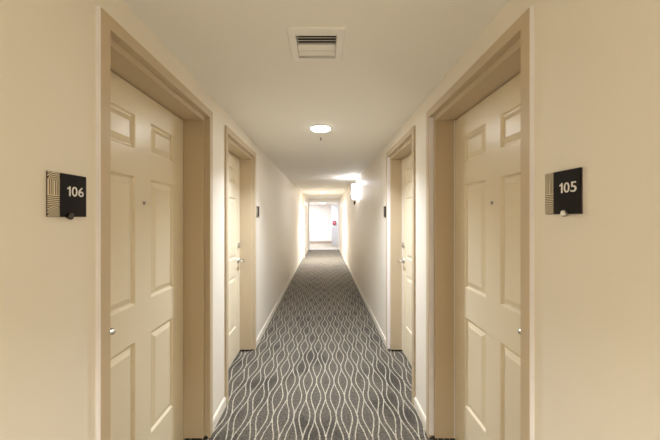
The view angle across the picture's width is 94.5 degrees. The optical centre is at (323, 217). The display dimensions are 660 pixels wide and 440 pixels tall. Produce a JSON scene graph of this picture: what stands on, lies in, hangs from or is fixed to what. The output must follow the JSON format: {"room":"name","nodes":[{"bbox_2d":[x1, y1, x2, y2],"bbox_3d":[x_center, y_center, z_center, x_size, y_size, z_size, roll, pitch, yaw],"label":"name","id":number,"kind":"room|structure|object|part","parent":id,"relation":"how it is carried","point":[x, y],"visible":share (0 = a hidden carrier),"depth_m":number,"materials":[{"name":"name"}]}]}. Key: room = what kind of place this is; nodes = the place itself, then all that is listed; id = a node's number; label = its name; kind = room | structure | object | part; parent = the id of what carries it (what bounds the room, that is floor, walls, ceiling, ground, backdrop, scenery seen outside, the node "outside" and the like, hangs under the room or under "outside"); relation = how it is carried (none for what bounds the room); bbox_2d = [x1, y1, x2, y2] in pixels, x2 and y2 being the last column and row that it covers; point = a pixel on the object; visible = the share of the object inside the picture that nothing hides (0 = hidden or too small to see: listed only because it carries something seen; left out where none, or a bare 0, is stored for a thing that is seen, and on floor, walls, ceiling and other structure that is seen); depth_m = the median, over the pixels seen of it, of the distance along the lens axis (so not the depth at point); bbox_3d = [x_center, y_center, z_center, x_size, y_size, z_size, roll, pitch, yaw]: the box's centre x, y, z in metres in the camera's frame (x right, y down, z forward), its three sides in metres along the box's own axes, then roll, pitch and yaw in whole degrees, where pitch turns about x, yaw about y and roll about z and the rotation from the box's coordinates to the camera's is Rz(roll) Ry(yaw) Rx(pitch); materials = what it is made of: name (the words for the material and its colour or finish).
{"room":"hotel corridor","nodes":[
{"label":"hotel corridor","id":0,"kind":"room"},
{"bbox_2d":[0,0,301,439],"bbox_3d":[-0.990,0.314,5.350,0.400,2.387,17.900,0,0,0],"label":"wall","id":1,"kind":"structure","parent":0,"point":[48,47],"depth_m":0.92,"materials":[{"name":"paint"}]},
{"bbox_2d":[46,171,85,219],"bbox_3d":[-0.781,-0.062,0.936,0.018,0.140,0.138,0,0,0],"label":"room sign","id":2,"kind":"object","parent":1,"relation":"attached to","point":[65,193],"visible":1,"depth_m":0.92,"materials":[{"name":"grey plastic"}]},
{"bbox_3d":[-0.788,-0.067,0.936,0.004,0.132,0.138,0,0,0],"label":"plate","id":3,"kind":"part","parent":2,"relation":"part of","materials":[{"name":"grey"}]},
{"bbox_3d":[-0.779,-0.003,0.935,0.014,0.021,0.021,0,0,0],"label":"slider knob","id":4,"kind":"part","parent":2,"relation":"part of","materials":[{"name":"brown metal"}]},
{"bbox_3d":[-0.784,-0.067,0.955,0.004,0.132,0.100,0,0,0],"label":"number panel","id":5,"kind":"part","parent":2,"relation":"part of","materials":[{"name":"black plastic"}]},
{"bbox_2d":[96,6,100,439],"bbox_3d":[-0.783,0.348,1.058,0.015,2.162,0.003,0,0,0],"label":"door frame","id":6,"kind":"structure","parent":1,"relation":"attached to","point":[98,8],"depth_m":1.06,"materials":[{"name":"white wood"}]},
{"bbox_2d":[101,7,212,439],"bbox_3d":[-0.887,0.387,1.595,0.225,2.240,1.070,0,0,0],"label":"door","id":7,"kind":"structure","parent":1,"relation":"in","point":[157,135],"depth_m":1.65,"materials":[{"name":"beige paint"}]},
{"bbox_2d":[225,125,255,405],"bbox_3d":[-0.887,0.387,2.965,0.225,2.240,1.070,0,0,0],"label":"door","id":8,"kind":"structure","parent":1,"relation":"in","point":[240,159],"depth_m":3.33,"materials":[{"name":"beige paint"}]},
{"bbox_2d":[256,206,258,217],"bbox_3d":[-0.781,-0.061,3.630,0.018,0.140,0.138,0,0,0],"label":"room sign","id":9,"kind":"object","parent":1,"relation":"attached to","point":[257,207],"visible":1,"depth_m":3.60,"materials":[{"name":"grey"}]},
{"bbox_2d":[213,249,307,430],"bbox_3d":[-0.756,1.468,5.335,0.067,0.078,17.870,0,0,0],"label":"baseboard","id":10,"kind":"structure","parent":1,"relation":"attached to","point":[219,412],"depth_m":3.86,"materials":[{"name":"beige paint"}]},
{"bbox_2d":[304,198,305,254],"bbox_3d":[-0.730,0.387,12.055,0.127,2.240,1.070,0,0,0],"label":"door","id":11,"kind":"structure","parent":1,"relation":"in","point":[304,198],"depth_m":11.52,"materials":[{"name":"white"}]},
{"bbox_2d":[302,194,307,257],"bbox_3d":[-0.762,0.314,12.800,0.055,2.387,3.000,0,0,0],"label":"wall","id":12,"kind":"structure","parent":0,"point":[303,195],"depth_m":11.30,"materials":[{"name":"paint"}]},
{"bbox_2d":[122,0,509,198],"bbox_3d":[0.000,-0.915,5.350,2.600,0.130,17.900,0,0,0],"label":"ceiling","id":13,"kind":"structure","parent":0,"point":[396,53],"depth_m":1.72,"materials":[{"name":"paint"}]},
{"bbox_2d":[286,27,345,60],"bbox_3d":[-0.035,-0.998,1.502,0.264,0.315,0.280,0,0,0],"label":"ceiling vent","id":14,"kind":"object","parent":13,"relation":"in","point":[306,43],"visible":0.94,"depth_m":1.53,"materials":[{"name":"white metal"}]},
{"bbox_2d":[309,124,331,131],"bbox_3d":[-0.030,-0.839,2.900,0.220,0.021,0.220,0,0,0],"label":"recessed light","id":15,"kind":"object","parent":13,"relation":"in","point":[320,127],"visible":1,"depth_m":2.85,"materials":[{"name":"white glass"}]},
{"bbox_2d":[184,249,454,439],"bbox_3d":[0.000,1.557,5.350,2.600,0.100,17.900,0,0,0],"label":"floor","id":16,"kind":"structure","parent":0,"point":[321,368],"depth_m":2.91,"materials":[{"name":"carpet"}]},
{"bbox_2d":[310,205,331,240],"bbox_3d":[-0.350,0.357,16.180,3.900,2.300,3.440,0,0,0],"label":"wall","id":17,"kind":"structure","parent":0,"point":[320,215],"depth_m":17.70,"materials":[{"name":"white paint"}]},
{"bbox_2d":[310,241,331,242],"bbox_3d":[-0.365,1.447,17.692,3.570,0.120,0.015,0,0,0],"label":"baseboard","id":18,"kind":"structure","parent":17,"relation":"attached to","point":[310,241],"depth_m":17.69,"materials":[{"name":"beige wood"}]},
{"bbox_2d":[332,205,337,245],"bbox_3d":[0.915,0.417,15.783,1.010,2.140,0.125,0,0,0],"label":"door","id":19,"kind":"structure","parent":17,"relation":"in","point":[334,207],"depth_m":15.80,"materials":[{"name":"grey paint"}]},
{"bbox_2d":[308,199,338,199],"bbox_3d":[-0.350,0.257,14.380,3.900,2.500,0.160,0,0,0],"label":"wall","id":20,"kind":"structure","parent":0,"point":[308,199],"depth_m":14.30,"materials":[{"name":"white paint"}]},
{"bbox_2d":[308,200,338,249],"bbox_3d":[-0.003,0.342,14.375,1.465,2.330,0.210,0,0,0],"label":"trim opening","id":21,"kind":"structure","parent":20,"relation":"attached to","point":[309,201],"depth_m":14.27,"materials":[{"name":"white wood"}]},
{"bbox_2d":[310,243,337,248],"bbox_3d":[-0.325,1.557,16.180,3.750,0.100,3.440,0,0,0],"label":"floor","id":22,"kind":"structure","parent":0,"point":[312,245],"depth_m":15.74,"materials":[{"name":"carpet"}]},
{"bbox_2d":[310,202,337,204],"bbox_3d":[-0.325,-0.805,16.180,3.750,0.175,3.440,0,0,0],"label":"ceiling","id":23,"kind":"structure","parent":0,"point":[311,203],"depth_m":15.87,"materials":[{"name":"paint"}]},
{"bbox_2d":[339,0,659,439],"bbox_3d":[0.930,0.314,5.350,0.400,2.387,17.900,0,0,0],"label":"wall","id":24,"kind":"structure","parent":0,"point":[597,62],"depth_m":0.84,"materials":[{"name":"paint"}]},
{"bbox_2d":[351,184,357,204],"bbox_3d":[0.659,-0.487,6.500,0.141,0.438,0.132,0,0,0],"label":"wall sconce","id":25,"kind":"object","parent":24,"relation":"attached to","point":[354,191],"visible":1,"depth_m":6.45,"materials":[{"name":"white glass"}]},
{"bbox_2d":[339,248,425,430],"bbox_3d":[0.724,1.468,5.335,0.012,0.078,17.870,0,0,0],"label":"baseboard","id":26,"kind":"structure","parent":24,"relation":"attached to","point":[417,407],"depth_m":3.87,"materials":[{"name":"beige paint"}]},
{"bbox_2d":[383,206,385,217],"bbox_3d":[0.721,-0.061,3.630,0.018,0.140,0.138,0,0,0],"label":"room sign","id":27,"kind":"object","parent":24,"relation":"attached to","point":[384,207],"visible":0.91,"depth_m":3.63,"materials":[{"name":"grey"}]},
{"bbox_2d":[386,125,414,405],"bbox_3d":[0.828,0.387,2.965,0.225,2.240,1.070,0,0,0],"label":"door","id":28,"kind":"structure","parent":24,"relation":"in","point":[400,159],"depth_m":3.41,"materials":[{"name":"beige paint"}]},
{"bbox_2d":[426,7,529,439],"bbox_3d":[0.828,0.387,1.595,0.225,2.240,1.070,0,0,0],"label":"door","id":29,"kind":"structure","parent":24,"relation":"in","point":[478,131],"depth_m":1.70,"materials":[{"name":"beige paint"}]},
{"bbox_2d":[530,6,534,439],"bbox_3d":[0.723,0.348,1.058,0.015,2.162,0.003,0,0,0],"label":"door frame","id":30,"kind":"structure","parent":24,"relation":"attached to","point":[532,8],"depth_m":1.06,"materials":[{"name":"white wood"}]},
{"bbox_2d":[545,167,582,216],"bbox_3d":[0.721,-0.071,0.928,0.018,0.140,0.138,0,0,0],"label":"room sign","id":31,"kind":"object","parent":24,"relation":"attached to","point":[563,189],"visible":1,"depth_m":0.91,"materials":[{"name":"grey plastic"}]},
{"bbox_3d":[0.719,-0.011,0.910,0.014,0.021,0.021,0,0,0],"label":"slider knob","id":32,"kind":"part","parent":31,"relation":"part of","materials":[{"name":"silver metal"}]},
{"bbox_3d":[0.724,-0.075,0.909,0.004,0.132,0.100,0,0,0],"label":"number panel","id":33,"kind":"part","parent":31,"relation":"part of","materials":[{"name":"black plastic"}]},
{"bbox_3d":[0.728,-0.075,0.928,0.004,0.132,0.138,0,0,0],"label":"plate","id":34,"kind":"part","parent":31,"relation":"part of","materials":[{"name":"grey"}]}
]}

